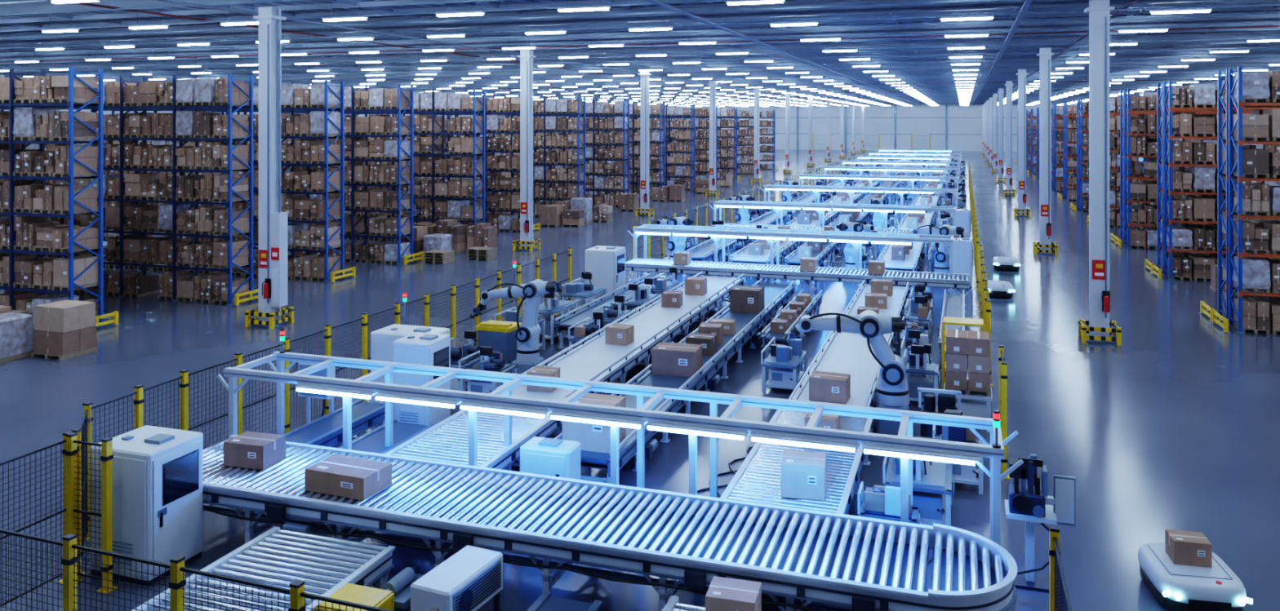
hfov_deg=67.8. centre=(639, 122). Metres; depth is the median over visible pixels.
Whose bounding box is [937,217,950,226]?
machine
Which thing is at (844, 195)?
cardboard box
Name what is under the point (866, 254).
machine
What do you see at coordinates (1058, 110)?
rack
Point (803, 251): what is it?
cardboard box
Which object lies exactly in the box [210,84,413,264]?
rack
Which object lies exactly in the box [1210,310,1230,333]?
guard
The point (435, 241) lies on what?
box
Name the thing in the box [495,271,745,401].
conveyor
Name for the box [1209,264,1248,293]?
box
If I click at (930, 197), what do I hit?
cardboard box
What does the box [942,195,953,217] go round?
machine
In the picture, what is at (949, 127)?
wall
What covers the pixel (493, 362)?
machine
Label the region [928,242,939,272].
machine
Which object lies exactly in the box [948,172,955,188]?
machine
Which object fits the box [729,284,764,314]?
cardboard box
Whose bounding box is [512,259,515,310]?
light
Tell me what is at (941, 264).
robot
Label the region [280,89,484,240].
rack
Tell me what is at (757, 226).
machine
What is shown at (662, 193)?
box
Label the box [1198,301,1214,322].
guard
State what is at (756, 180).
steel column
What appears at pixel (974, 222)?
fence
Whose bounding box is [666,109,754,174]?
rack
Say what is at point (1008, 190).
steel column
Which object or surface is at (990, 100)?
steel column
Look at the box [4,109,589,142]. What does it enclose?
wall
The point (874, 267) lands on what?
cardboard box
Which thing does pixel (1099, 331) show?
steel column
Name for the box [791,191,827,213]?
conveyor
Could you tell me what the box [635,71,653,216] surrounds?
steel column
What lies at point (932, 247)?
machine
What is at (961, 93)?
light fixtures
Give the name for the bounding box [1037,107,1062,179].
rack
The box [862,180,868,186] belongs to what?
cardboard box
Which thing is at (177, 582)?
fence
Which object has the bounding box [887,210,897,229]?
machine
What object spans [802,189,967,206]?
conveyor
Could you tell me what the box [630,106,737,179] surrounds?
rack
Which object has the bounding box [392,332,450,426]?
tall cabinet
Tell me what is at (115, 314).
guard
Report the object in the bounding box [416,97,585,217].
rack
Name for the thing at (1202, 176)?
rack
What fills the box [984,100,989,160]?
steel column
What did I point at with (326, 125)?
rack
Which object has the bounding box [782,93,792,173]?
steel column
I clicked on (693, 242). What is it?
machine
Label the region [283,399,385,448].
conveyor
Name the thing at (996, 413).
light
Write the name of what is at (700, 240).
machine
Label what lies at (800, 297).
cardboard box
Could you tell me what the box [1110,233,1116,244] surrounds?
guard
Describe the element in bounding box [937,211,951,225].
machine
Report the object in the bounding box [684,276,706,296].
cardboard box
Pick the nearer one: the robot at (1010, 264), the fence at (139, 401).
the fence at (139, 401)
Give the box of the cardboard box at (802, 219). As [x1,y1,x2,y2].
[797,213,811,224]
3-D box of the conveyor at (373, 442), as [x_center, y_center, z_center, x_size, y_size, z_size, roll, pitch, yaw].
[-5.240,6.689,18.897,1.060,0.649,2.800,0,0,19]
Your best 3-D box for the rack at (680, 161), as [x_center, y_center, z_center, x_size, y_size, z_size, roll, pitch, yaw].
[-0.917,2.575,100.793,13.680,8.850,1.320,0,0,19]
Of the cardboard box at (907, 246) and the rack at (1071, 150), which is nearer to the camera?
the cardboard box at (907, 246)
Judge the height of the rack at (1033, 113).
8.850 m
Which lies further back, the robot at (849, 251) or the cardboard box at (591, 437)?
the robot at (849, 251)
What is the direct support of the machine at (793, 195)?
on the floor
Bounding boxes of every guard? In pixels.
[95,311,120,326]
[232,288,258,306]
[329,266,355,283]
[402,251,423,265]
[533,222,541,230]
[1071,204,1076,212]
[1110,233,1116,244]
[1114,236,1122,248]
[1143,258,1154,273]
[1150,264,1163,279]
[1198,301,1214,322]
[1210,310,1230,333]
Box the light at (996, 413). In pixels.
[991,410,1000,448]
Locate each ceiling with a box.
[0,0,1279,62]
[0,0,1279,106]
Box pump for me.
[382,567,424,610]
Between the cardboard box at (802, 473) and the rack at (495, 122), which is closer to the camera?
the cardboard box at (802, 473)
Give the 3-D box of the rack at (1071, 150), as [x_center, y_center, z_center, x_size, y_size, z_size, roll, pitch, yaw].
[43.969,2.575,85.407,10.980,8.850,1.320,0,0,19]
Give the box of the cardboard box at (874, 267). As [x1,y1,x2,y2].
[867,260,884,275]
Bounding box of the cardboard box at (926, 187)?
[925,186,934,188]
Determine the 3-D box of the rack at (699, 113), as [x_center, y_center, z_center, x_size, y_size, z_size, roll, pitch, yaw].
[2.145,2.575,109.786,13.680,8.850,1.320,0,0,19]
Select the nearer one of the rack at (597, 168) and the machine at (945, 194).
the machine at (945, 194)
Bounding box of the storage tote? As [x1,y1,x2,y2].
[313,582,395,610]
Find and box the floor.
[0,149,1279,610]
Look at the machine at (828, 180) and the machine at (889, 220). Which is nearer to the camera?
the machine at (889, 220)
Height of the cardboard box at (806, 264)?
0.456 m
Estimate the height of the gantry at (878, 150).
2.300 m
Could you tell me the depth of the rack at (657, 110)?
89.01 m
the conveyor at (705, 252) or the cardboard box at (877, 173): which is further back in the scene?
the cardboard box at (877, 173)
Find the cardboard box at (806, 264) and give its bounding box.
[800,257,817,271]
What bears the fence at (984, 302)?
on the floor
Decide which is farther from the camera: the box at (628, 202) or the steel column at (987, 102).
the steel column at (987, 102)
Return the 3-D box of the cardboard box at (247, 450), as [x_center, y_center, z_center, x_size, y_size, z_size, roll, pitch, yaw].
[-6.667,5.675,16.473,0.806,0.406,0.609,0,0,16]
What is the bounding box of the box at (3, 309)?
[0,305,28,315]
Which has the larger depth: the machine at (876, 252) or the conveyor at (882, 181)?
the conveyor at (882, 181)
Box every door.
[812,133,826,150]
[861,133,879,151]
[911,133,929,150]
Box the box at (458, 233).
[436,218,467,253]
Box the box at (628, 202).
[619,193,639,211]
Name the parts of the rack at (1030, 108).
frame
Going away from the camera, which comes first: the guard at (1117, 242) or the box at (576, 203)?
the guard at (1117, 242)
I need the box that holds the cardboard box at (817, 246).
[807,240,822,251]
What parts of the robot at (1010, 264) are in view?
deck panel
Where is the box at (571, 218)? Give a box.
[562,209,585,226]
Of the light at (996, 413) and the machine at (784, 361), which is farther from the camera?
the machine at (784, 361)
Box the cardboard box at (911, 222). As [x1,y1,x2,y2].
[906,217,918,228]
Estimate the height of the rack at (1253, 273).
8.850 m
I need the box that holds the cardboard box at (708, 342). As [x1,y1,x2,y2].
[685,333,716,356]
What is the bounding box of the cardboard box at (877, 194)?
[870,192,879,198]
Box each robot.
[469,279,560,374]
[656,216,693,259]
[728,195,754,224]
[770,180,798,202]
[782,310,909,435]
[835,221,874,269]
[870,197,889,228]
[911,224,964,273]
[987,280,1014,297]
[992,257,1020,271]
[1137,542,1253,610]
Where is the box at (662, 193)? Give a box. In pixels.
[651,186,669,201]
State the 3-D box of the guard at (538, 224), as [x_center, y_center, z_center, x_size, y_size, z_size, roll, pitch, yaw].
[-6.821,6.770,61.108,0.220,0.460,1.700,0,0,19]
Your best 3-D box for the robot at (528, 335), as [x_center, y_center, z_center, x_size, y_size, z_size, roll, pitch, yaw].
[-3.443,5.676,26.449,2.580,2.647,0.976,0,0,19]
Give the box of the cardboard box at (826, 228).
[823,226,835,231]
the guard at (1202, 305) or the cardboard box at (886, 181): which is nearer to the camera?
the guard at (1202, 305)
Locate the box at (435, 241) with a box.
[422,233,452,252]
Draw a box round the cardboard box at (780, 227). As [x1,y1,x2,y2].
[777,226,790,237]
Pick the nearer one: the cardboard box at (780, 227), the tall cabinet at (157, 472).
the tall cabinet at (157, 472)
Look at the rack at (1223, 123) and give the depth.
33.77 m
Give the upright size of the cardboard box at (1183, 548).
0.346 m
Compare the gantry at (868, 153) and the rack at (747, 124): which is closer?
the rack at (747, 124)
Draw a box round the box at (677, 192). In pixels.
[668,184,685,201]
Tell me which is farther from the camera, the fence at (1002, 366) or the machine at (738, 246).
the machine at (738, 246)
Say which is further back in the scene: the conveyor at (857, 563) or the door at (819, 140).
the door at (819, 140)
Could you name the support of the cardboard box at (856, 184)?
on the conveyor at (874, 184)
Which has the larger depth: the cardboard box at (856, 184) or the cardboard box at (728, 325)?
the cardboard box at (856, 184)
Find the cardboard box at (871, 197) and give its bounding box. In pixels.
[868,195,876,199]
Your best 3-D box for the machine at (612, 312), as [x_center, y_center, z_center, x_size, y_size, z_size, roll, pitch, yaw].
[-0.797,6.250,30.061,0.755,1.500,1.800,0,0,19]
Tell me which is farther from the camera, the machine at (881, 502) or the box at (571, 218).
the box at (571, 218)
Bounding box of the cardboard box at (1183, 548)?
[1164,529,1212,568]
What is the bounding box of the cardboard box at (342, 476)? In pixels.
[304,454,391,501]
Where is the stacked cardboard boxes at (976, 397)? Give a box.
[943,328,992,432]
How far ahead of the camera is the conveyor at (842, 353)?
24.52 m
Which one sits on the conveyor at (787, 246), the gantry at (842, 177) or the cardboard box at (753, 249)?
the cardboard box at (753, 249)
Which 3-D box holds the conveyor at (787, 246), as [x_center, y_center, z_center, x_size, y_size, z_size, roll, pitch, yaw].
[6.561,6.460,47.045,1.860,1.080,10.709,0,0,19]
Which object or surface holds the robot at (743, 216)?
on the floor
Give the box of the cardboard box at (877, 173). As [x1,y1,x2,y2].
[875,172,883,175]
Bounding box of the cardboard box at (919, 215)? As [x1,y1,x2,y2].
[907,213,922,222]
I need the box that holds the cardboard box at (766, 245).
[758,239,773,249]
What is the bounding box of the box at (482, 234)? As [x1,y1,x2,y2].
[466,222,497,252]
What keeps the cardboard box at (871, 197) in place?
on the conveyor at (885, 197)
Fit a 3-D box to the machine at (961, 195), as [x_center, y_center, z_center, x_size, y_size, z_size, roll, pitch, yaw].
[24.761,6.292,73.333,0.755,1.416,1.700,0,0,19]
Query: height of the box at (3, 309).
1.251 m
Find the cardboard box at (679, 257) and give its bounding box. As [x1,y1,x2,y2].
[673,251,691,265]
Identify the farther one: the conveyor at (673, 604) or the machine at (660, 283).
the machine at (660, 283)
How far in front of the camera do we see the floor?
24.77 m
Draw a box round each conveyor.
[130,526,395,610]
[203,434,1017,610]
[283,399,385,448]
[338,419,435,454]
[384,409,562,471]
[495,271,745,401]
[526,591,602,610]
[554,273,675,348]
[554,278,796,484]
[625,257,972,312]
[662,595,705,610]
[681,235,751,276]
[715,223,968,256]
[720,409,873,515]
[729,237,804,280]
[748,208,796,225]
[760,288,822,360]
[767,206,967,226]
[784,238,842,284]
[786,209,839,226]
[788,280,909,407]
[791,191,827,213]
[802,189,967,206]
[822,191,862,213]
[826,178,966,188]
[826,180,846,186]
[828,211,870,226]
[844,170,966,180]
[851,172,859,185]
[851,181,878,198]
[856,192,887,214]
[861,164,966,172]
[876,241,924,288]
[879,182,899,201]
[888,163,906,165]
[895,173,908,187]
[897,158,913,165]
[897,211,933,247]
[904,155,917,160]
[911,193,939,221]
[913,158,925,165]
[919,155,928,161]
[922,182,943,203]
[937,289,964,372]
[939,158,952,166]
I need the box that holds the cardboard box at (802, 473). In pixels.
[780,449,826,501]
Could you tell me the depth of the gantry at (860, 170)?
98.19 m
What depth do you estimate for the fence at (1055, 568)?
10.98 m
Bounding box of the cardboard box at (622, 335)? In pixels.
[604,324,634,346]
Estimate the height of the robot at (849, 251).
2.550 m
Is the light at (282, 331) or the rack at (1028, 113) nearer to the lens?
the light at (282, 331)
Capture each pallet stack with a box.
[422,249,454,264]
[466,246,497,260]
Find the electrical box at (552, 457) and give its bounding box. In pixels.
[520,436,580,479]
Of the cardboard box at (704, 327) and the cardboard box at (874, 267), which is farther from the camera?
the cardboard box at (874, 267)
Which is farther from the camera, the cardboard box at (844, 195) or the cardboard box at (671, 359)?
the cardboard box at (844, 195)
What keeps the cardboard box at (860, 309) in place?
on the conveyor at (842, 353)
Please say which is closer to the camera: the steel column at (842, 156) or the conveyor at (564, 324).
the conveyor at (564, 324)
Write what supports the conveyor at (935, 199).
on the floor
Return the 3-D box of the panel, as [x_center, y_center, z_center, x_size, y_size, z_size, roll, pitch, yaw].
[-7.022,6.100,20.644,0.800,1.800,0.310,0,0,19]
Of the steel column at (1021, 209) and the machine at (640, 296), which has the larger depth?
the steel column at (1021, 209)
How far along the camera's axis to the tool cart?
26.66 m
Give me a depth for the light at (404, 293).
24.43 m
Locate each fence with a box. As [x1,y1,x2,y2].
[0,431,439,610]
[60,432,117,594]
[71,247,572,578]
[632,181,775,274]
[778,157,851,201]
[968,162,979,290]
[977,244,992,386]
[998,345,1009,479]
[1048,525,1075,610]
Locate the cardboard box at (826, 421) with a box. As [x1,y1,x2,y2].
[804,412,839,430]
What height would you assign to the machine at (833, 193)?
1.520 m
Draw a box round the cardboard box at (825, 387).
[808,370,850,404]
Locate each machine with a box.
[410,545,502,610]
[450,330,484,391]
[457,346,517,393]
[494,302,545,350]
[524,285,577,344]
[560,271,606,316]
[568,311,604,351]
[593,295,634,326]
[622,278,661,319]
[646,266,680,306]
[687,236,699,252]
[692,235,713,250]
[706,220,724,244]
[728,238,747,262]
[747,208,758,223]
[751,208,766,221]
[751,225,768,243]
[759,208,773,217]
[760,337,807,393]
[782,211,795,225]
[789,208,804,219]
[790,191,802,202]
[795,191,807,200]
[813,178,824,186]
[819,193,828,203]
[822,178,826,186]
[824,191,832,199]
[825,178,831,185]
[828,191,836,200]
[844,179,854,186]
[857,481,920,524]
[862,228,879,259]
[862,241,874,263]
[862,245,869,269]
[882,435,954,526]
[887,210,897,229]
[887,214,891,229]
[896,196,907,204]
[898,193,909,205]
[899,315,928,355]
[900,329,931,378]
[902,343,939,404]
[904,295,931,342]
[907,181,916,197]
[909,284,933,334]
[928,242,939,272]
[930,242,936,262]
[932,408,985,494]
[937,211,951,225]
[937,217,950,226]
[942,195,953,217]
[943,191,954,206]
[946,179,955,198]
[946,184,955,199]
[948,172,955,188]
[954,232,963,238]
[957,189,966,205]
[957,194,966,207]
[957,197,966,208]
[958,183,965,191]
[959,173,965,181]
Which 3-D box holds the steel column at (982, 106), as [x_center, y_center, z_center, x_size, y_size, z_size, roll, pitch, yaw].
[76.778,1.525,212.811,1.125,10.950,1.125,0,0,19]
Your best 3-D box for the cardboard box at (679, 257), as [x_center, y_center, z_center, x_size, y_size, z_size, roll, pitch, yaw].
[1.751,5.600,39.277,0.606,0.456,0.609,0,0,19]
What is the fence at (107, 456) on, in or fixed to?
on the floor
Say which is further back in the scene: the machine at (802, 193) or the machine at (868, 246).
the machine at (802, 193)
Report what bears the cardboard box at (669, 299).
on the conveyor at (594, 360)
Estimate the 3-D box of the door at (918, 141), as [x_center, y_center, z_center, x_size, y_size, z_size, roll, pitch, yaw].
[68.436,4.800,232.061,4.400,4.400,0.270,0,0,19]
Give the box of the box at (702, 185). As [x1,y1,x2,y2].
[696,179,709,193]
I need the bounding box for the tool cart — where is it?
[475,320,521,364]
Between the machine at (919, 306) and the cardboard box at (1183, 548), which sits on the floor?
the machine at (919, 306)
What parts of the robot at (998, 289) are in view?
deck panel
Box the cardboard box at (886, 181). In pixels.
[884,180,892,186]
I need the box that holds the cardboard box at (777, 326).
[770,319,788,333]
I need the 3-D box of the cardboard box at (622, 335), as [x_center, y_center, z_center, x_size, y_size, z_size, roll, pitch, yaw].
[-0.562,5.860,26.279,0.626,0.456,0.559,0,0,25]
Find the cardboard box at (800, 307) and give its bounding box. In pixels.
[789,301,805,315]
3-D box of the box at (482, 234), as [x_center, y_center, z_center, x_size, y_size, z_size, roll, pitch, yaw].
[-8.588,6.254,51.727,1.300,1.493,1.200,0,0,17]
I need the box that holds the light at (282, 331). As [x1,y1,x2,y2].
[279,328,285,353]
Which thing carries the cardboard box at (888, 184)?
on the conveyor at (895, 185)
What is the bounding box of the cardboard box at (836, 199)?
[832,195,842,203]
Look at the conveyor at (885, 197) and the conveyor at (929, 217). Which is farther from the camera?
the conveyor at (885, 197)
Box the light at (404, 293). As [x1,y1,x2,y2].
[403,292,406,324]
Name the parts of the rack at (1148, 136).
frame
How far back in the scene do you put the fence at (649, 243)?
54.10 m
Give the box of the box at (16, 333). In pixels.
[0,312,33,363]
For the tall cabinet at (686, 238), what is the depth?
46.26 m
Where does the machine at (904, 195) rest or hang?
on the floor
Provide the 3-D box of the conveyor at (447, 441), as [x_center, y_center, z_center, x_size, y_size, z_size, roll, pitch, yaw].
[-3.122,6.532,18.757,2.060,0.935,4.413,0,0,19]
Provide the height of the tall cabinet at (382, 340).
2.050 m
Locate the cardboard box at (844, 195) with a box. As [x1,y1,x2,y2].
[836,193,846,200]
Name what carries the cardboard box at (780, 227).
on the conveyor at (787, 246)
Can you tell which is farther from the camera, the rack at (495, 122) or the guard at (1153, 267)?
the rack at (495, 122)
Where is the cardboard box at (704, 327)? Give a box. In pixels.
[698,322,722,346]
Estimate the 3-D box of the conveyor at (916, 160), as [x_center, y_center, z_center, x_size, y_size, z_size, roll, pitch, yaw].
[44.994,6.460,152.960,1.460,1.080,14.342,0,0,19]
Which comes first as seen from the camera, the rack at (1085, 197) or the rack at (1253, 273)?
the rack at (1253, 273)
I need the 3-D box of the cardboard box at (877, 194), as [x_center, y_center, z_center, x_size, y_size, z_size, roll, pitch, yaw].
[18.773,5.850,75.992,0.741,0.476,0.659,0,0,20]
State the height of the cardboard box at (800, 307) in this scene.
0.326 m
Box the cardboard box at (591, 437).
[562,393,626,453]
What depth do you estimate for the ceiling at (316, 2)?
42.40 m
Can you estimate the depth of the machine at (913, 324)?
27.41 m
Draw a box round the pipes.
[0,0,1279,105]
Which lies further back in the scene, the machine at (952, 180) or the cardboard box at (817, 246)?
the machine at (952, 180)
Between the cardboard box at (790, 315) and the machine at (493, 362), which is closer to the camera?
the machine at (493, 362)
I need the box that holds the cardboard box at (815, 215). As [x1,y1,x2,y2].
[805,209,818,220]
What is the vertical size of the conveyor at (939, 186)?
1.080 m
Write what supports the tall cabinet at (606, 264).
on the floor
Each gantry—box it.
[217,351,1023,546]
[627,224,960,294]
[708,200,961,248]
[760,184,961,222]
[795,173,962,204]
[821,166,962,187]
[840,160,962,176]
[854,155,962,172]
[867,152,963,165]
[876,149,963,161]
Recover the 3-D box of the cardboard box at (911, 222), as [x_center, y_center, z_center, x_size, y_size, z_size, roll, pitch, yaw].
[15.731,5.791,55.010,0.619,0.595,0.636,0,0,20]
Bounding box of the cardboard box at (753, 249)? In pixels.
[747,243,764,255]
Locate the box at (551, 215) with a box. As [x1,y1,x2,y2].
[539,204,563,226]
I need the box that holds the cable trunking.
[0,0,1279,106]
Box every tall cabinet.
[89,425,203,586]
[370,324,449,404]
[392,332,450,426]
[585,245,625,301]
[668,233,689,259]
[952,238,973,288]
[955,208,970,238]
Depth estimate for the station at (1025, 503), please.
14.29 m
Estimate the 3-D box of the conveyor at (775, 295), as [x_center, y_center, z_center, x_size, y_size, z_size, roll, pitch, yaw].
[2.149,6.520,27.103,1.460,0.960,20.291,0,0,19]
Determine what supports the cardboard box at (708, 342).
on the conveyor at (775, 295)
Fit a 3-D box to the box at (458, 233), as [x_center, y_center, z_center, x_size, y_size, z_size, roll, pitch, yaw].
[-10.171,6.149,51.421,1.300,1.701,1.200,0,0,18]
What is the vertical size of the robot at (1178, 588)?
0.510 m
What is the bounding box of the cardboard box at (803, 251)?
[798,245,813,258]
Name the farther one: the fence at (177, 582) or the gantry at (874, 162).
the gantry at (874, 162)
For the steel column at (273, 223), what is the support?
on the floor
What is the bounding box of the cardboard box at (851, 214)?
[841,210,854,220]
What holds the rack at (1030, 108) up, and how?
on the floor
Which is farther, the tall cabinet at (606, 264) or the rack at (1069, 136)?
the rack at (1069, 136)
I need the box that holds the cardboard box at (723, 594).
[705,576,761,610]
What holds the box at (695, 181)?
on the floor
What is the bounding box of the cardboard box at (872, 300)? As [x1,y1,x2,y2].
[864,293,887,309]
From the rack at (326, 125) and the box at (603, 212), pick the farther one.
the box at (603, 212)
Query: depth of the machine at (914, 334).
25.53 m
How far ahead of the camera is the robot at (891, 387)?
21.09 m
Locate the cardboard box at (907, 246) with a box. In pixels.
[892,244,909,254]
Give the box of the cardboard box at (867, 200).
[865,198,871,204]
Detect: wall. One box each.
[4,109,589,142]
[600,103,1248,151]
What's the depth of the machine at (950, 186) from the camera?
85.43 m
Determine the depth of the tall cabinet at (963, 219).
53.91 m
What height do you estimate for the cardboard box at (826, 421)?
0.406 m
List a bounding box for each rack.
[0,66,103,328]
[0,74,253,305]
[90,80,344,281]
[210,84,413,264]
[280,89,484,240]
[344,93,519,231]
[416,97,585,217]
[477,100,629,206]
[533,102,665,197]
[569,104,694,190]
[601,106,717,183]
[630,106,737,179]
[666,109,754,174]
[684,110,775,169]
[942,316,985,389]
[1017,111,1030,163]
[1026,109,1036,170]
[1027,117,1061,163]
[1030,108,1052,173]
[1031,108,1036,174]
[1036,107,1076,178]
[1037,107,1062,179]
[1051,109,1110,184]
[1052,104,1111,191]
[1053,103,1144,191]
[1062,102,1127,198]
[1064,102,1168,200]
[1076,99,1130,210]
[1079,98,1168,212]
[1109,95,1157,212]
[1109,97,1250,227]
[1120,89,1226,244]
[1124,88,1279,251]
[1157,82,1279,275]
[1163,80,1279,280]
[1217,69,1279,321]
[1228,66,1279,334]
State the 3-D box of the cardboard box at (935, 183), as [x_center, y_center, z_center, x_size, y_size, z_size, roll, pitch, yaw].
[27.553,5.856,89.478,0.756,0.464,0.541,0,0,20]
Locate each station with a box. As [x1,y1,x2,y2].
[917,387,961,438]
[1004,453,1075,593]
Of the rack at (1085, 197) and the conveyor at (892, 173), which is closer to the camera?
the rack at (1085, 197)
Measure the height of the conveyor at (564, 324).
0.930 m
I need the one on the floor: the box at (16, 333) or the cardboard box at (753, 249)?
the box at (16, 333)
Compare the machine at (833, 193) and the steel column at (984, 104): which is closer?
the machine at (833, 193)
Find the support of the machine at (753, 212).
on the floor
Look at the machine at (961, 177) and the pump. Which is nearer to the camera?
the pump
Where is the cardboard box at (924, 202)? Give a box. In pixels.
[920,197,928,205]
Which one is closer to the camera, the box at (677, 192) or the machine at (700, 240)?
the machine at (700, 240)
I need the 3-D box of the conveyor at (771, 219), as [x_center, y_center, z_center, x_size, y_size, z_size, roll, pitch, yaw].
[8.821,6.460,61.752,1.260,1.080,11.381,0,0,19]
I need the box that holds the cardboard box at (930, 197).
[921,195,932,203]
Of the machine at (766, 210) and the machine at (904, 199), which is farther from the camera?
the machine at (904, 199)
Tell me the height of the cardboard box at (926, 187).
0.395 m
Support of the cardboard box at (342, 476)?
on the conveyor at (857, 563)
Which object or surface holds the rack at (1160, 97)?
on the floor
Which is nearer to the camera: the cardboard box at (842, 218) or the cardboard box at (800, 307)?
the cardboard box at (800, 307)
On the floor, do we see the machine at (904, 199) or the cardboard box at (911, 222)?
the machine at (904, 199)
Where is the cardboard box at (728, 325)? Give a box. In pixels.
[709,318,735,334]
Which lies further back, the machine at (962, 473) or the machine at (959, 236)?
the machine at (959, 236)
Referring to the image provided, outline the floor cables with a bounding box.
[697,446,753,497]
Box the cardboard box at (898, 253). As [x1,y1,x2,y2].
[891,245,905,260]
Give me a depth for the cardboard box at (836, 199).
71.02 m
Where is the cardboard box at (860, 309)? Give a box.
[857,306,879,315]
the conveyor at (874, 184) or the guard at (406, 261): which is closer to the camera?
the guard at (406, 261)
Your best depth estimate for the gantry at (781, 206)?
54.21 m
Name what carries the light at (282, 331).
on the gantry at (904, 446)
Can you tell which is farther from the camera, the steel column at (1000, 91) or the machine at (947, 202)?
the steel column at (1000, 91)
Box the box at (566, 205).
[552,200,570,222]
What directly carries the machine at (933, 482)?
on the floor
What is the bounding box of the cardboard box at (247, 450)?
[223,431,285,470]
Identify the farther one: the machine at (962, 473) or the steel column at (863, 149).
the steel column at (863, 149)
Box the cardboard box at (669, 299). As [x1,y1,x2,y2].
[661,290,683,308]
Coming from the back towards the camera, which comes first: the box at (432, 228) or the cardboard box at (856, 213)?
the cardboard box at (856, 213)
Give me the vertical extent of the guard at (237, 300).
0.460 m
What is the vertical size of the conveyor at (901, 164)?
1.080 m
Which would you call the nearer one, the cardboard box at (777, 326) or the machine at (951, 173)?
the cardboard box at (777, 326)
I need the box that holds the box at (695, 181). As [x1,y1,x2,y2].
[693,180,696,191]
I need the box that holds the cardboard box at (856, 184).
[854,183,863,186]
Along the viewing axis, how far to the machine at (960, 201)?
70.22 m
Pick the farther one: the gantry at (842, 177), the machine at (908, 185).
the machine at (908, 185)
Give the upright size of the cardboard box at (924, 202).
0.582 m
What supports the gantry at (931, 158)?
on the floor
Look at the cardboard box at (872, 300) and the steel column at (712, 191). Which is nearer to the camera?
the cardboard box at (872, 300)
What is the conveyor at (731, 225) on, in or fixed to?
on the floor
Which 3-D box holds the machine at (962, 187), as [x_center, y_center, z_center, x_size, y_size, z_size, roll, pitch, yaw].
[28.886,6.258,85.450,0.755,1.484,1.700,0,0,19]
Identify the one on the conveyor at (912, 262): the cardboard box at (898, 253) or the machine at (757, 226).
the cardboard box at (898, 253)
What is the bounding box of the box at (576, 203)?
[570,197,592,224]
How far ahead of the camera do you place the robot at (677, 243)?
44.56 m
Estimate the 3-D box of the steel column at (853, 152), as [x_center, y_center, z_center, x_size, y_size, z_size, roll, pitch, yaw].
[46.380,1.525,206.680,1.125,10.950,1.125,0,0,19]
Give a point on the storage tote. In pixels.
(355, 593)
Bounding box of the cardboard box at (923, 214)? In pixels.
[913,213,924,218]
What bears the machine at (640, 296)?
on the floor
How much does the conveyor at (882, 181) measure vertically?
1.185 m
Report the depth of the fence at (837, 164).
96.90 m
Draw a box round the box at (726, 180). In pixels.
[719,173,733,186]
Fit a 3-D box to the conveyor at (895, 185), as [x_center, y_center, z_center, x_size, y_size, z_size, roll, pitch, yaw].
[23.403,6.460,89.535,1.460,1.080,12.341,0,0,19]
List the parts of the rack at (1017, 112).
frame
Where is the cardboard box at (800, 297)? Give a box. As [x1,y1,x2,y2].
[795,293,811,306]
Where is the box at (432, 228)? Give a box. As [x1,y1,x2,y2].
[413,222,436,235]
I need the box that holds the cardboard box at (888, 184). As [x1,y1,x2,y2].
[883,182,890,187]
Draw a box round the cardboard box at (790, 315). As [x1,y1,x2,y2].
[780,309,796,323]
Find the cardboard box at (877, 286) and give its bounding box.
[871,278,893,296]
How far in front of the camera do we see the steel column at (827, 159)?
167.88 m
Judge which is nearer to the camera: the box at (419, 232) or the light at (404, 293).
the light at (404, 293)
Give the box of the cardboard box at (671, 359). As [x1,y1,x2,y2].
[651,342,702,377]
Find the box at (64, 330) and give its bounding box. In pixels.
[31,299,97,360]
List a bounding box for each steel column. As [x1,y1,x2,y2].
[244,7,293,329]
[512,49,540,251]
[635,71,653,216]
[705,80,719,196]
[751,88,762,183]
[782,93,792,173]
[806,97,814,167]
[824,100,831,162]
[839,102,845,158]
[850,104,856,155]
[860,106,865,151]
[980,104,983,153]
[982,102,986,156]
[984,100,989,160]
[986,97,993,166]
[991,93,998,173]
[995,88,1005,182]
[1002,80,1015,195]
[1013,69,1031,217]
[1033,48,1057,255]
[1078,0,1121,346]
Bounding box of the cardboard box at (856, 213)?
[854,211,858,217]
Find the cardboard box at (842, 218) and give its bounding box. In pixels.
[839,214,848,224]
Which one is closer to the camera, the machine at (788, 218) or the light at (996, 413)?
the light at (996, 413)
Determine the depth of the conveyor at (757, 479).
16.55 m
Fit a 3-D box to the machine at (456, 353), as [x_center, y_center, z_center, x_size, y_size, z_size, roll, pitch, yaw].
[-4.766,6.300,25.074,1.255,1.400,1.600,0,0,19]
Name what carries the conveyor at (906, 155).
on the floor
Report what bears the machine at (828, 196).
on the floor
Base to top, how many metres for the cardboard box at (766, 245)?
0.497 m
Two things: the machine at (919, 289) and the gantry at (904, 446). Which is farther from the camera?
the machine at (919, 289)
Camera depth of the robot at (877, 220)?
55.51 m
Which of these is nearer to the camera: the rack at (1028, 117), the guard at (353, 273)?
the guard at (353, 273)
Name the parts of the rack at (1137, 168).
frame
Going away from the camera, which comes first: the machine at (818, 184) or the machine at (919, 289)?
the machine at (919, 289)
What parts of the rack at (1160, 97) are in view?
frame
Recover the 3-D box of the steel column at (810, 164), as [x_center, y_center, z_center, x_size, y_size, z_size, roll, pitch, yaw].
[26.658,1.525,148.745,1.125,10.950,1.125,0,0,19]
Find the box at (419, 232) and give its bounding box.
[400,226,427,257]
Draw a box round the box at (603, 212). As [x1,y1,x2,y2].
[592,204,613,222]
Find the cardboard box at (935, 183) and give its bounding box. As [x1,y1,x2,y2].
[928,182,937,187]
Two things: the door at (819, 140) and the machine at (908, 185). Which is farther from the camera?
the door at (819, 140)
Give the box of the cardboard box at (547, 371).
[526,366,559,392]
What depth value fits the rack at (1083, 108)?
74.44 m
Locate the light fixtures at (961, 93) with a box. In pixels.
[0,0,1279,106]
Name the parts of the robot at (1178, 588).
deck panel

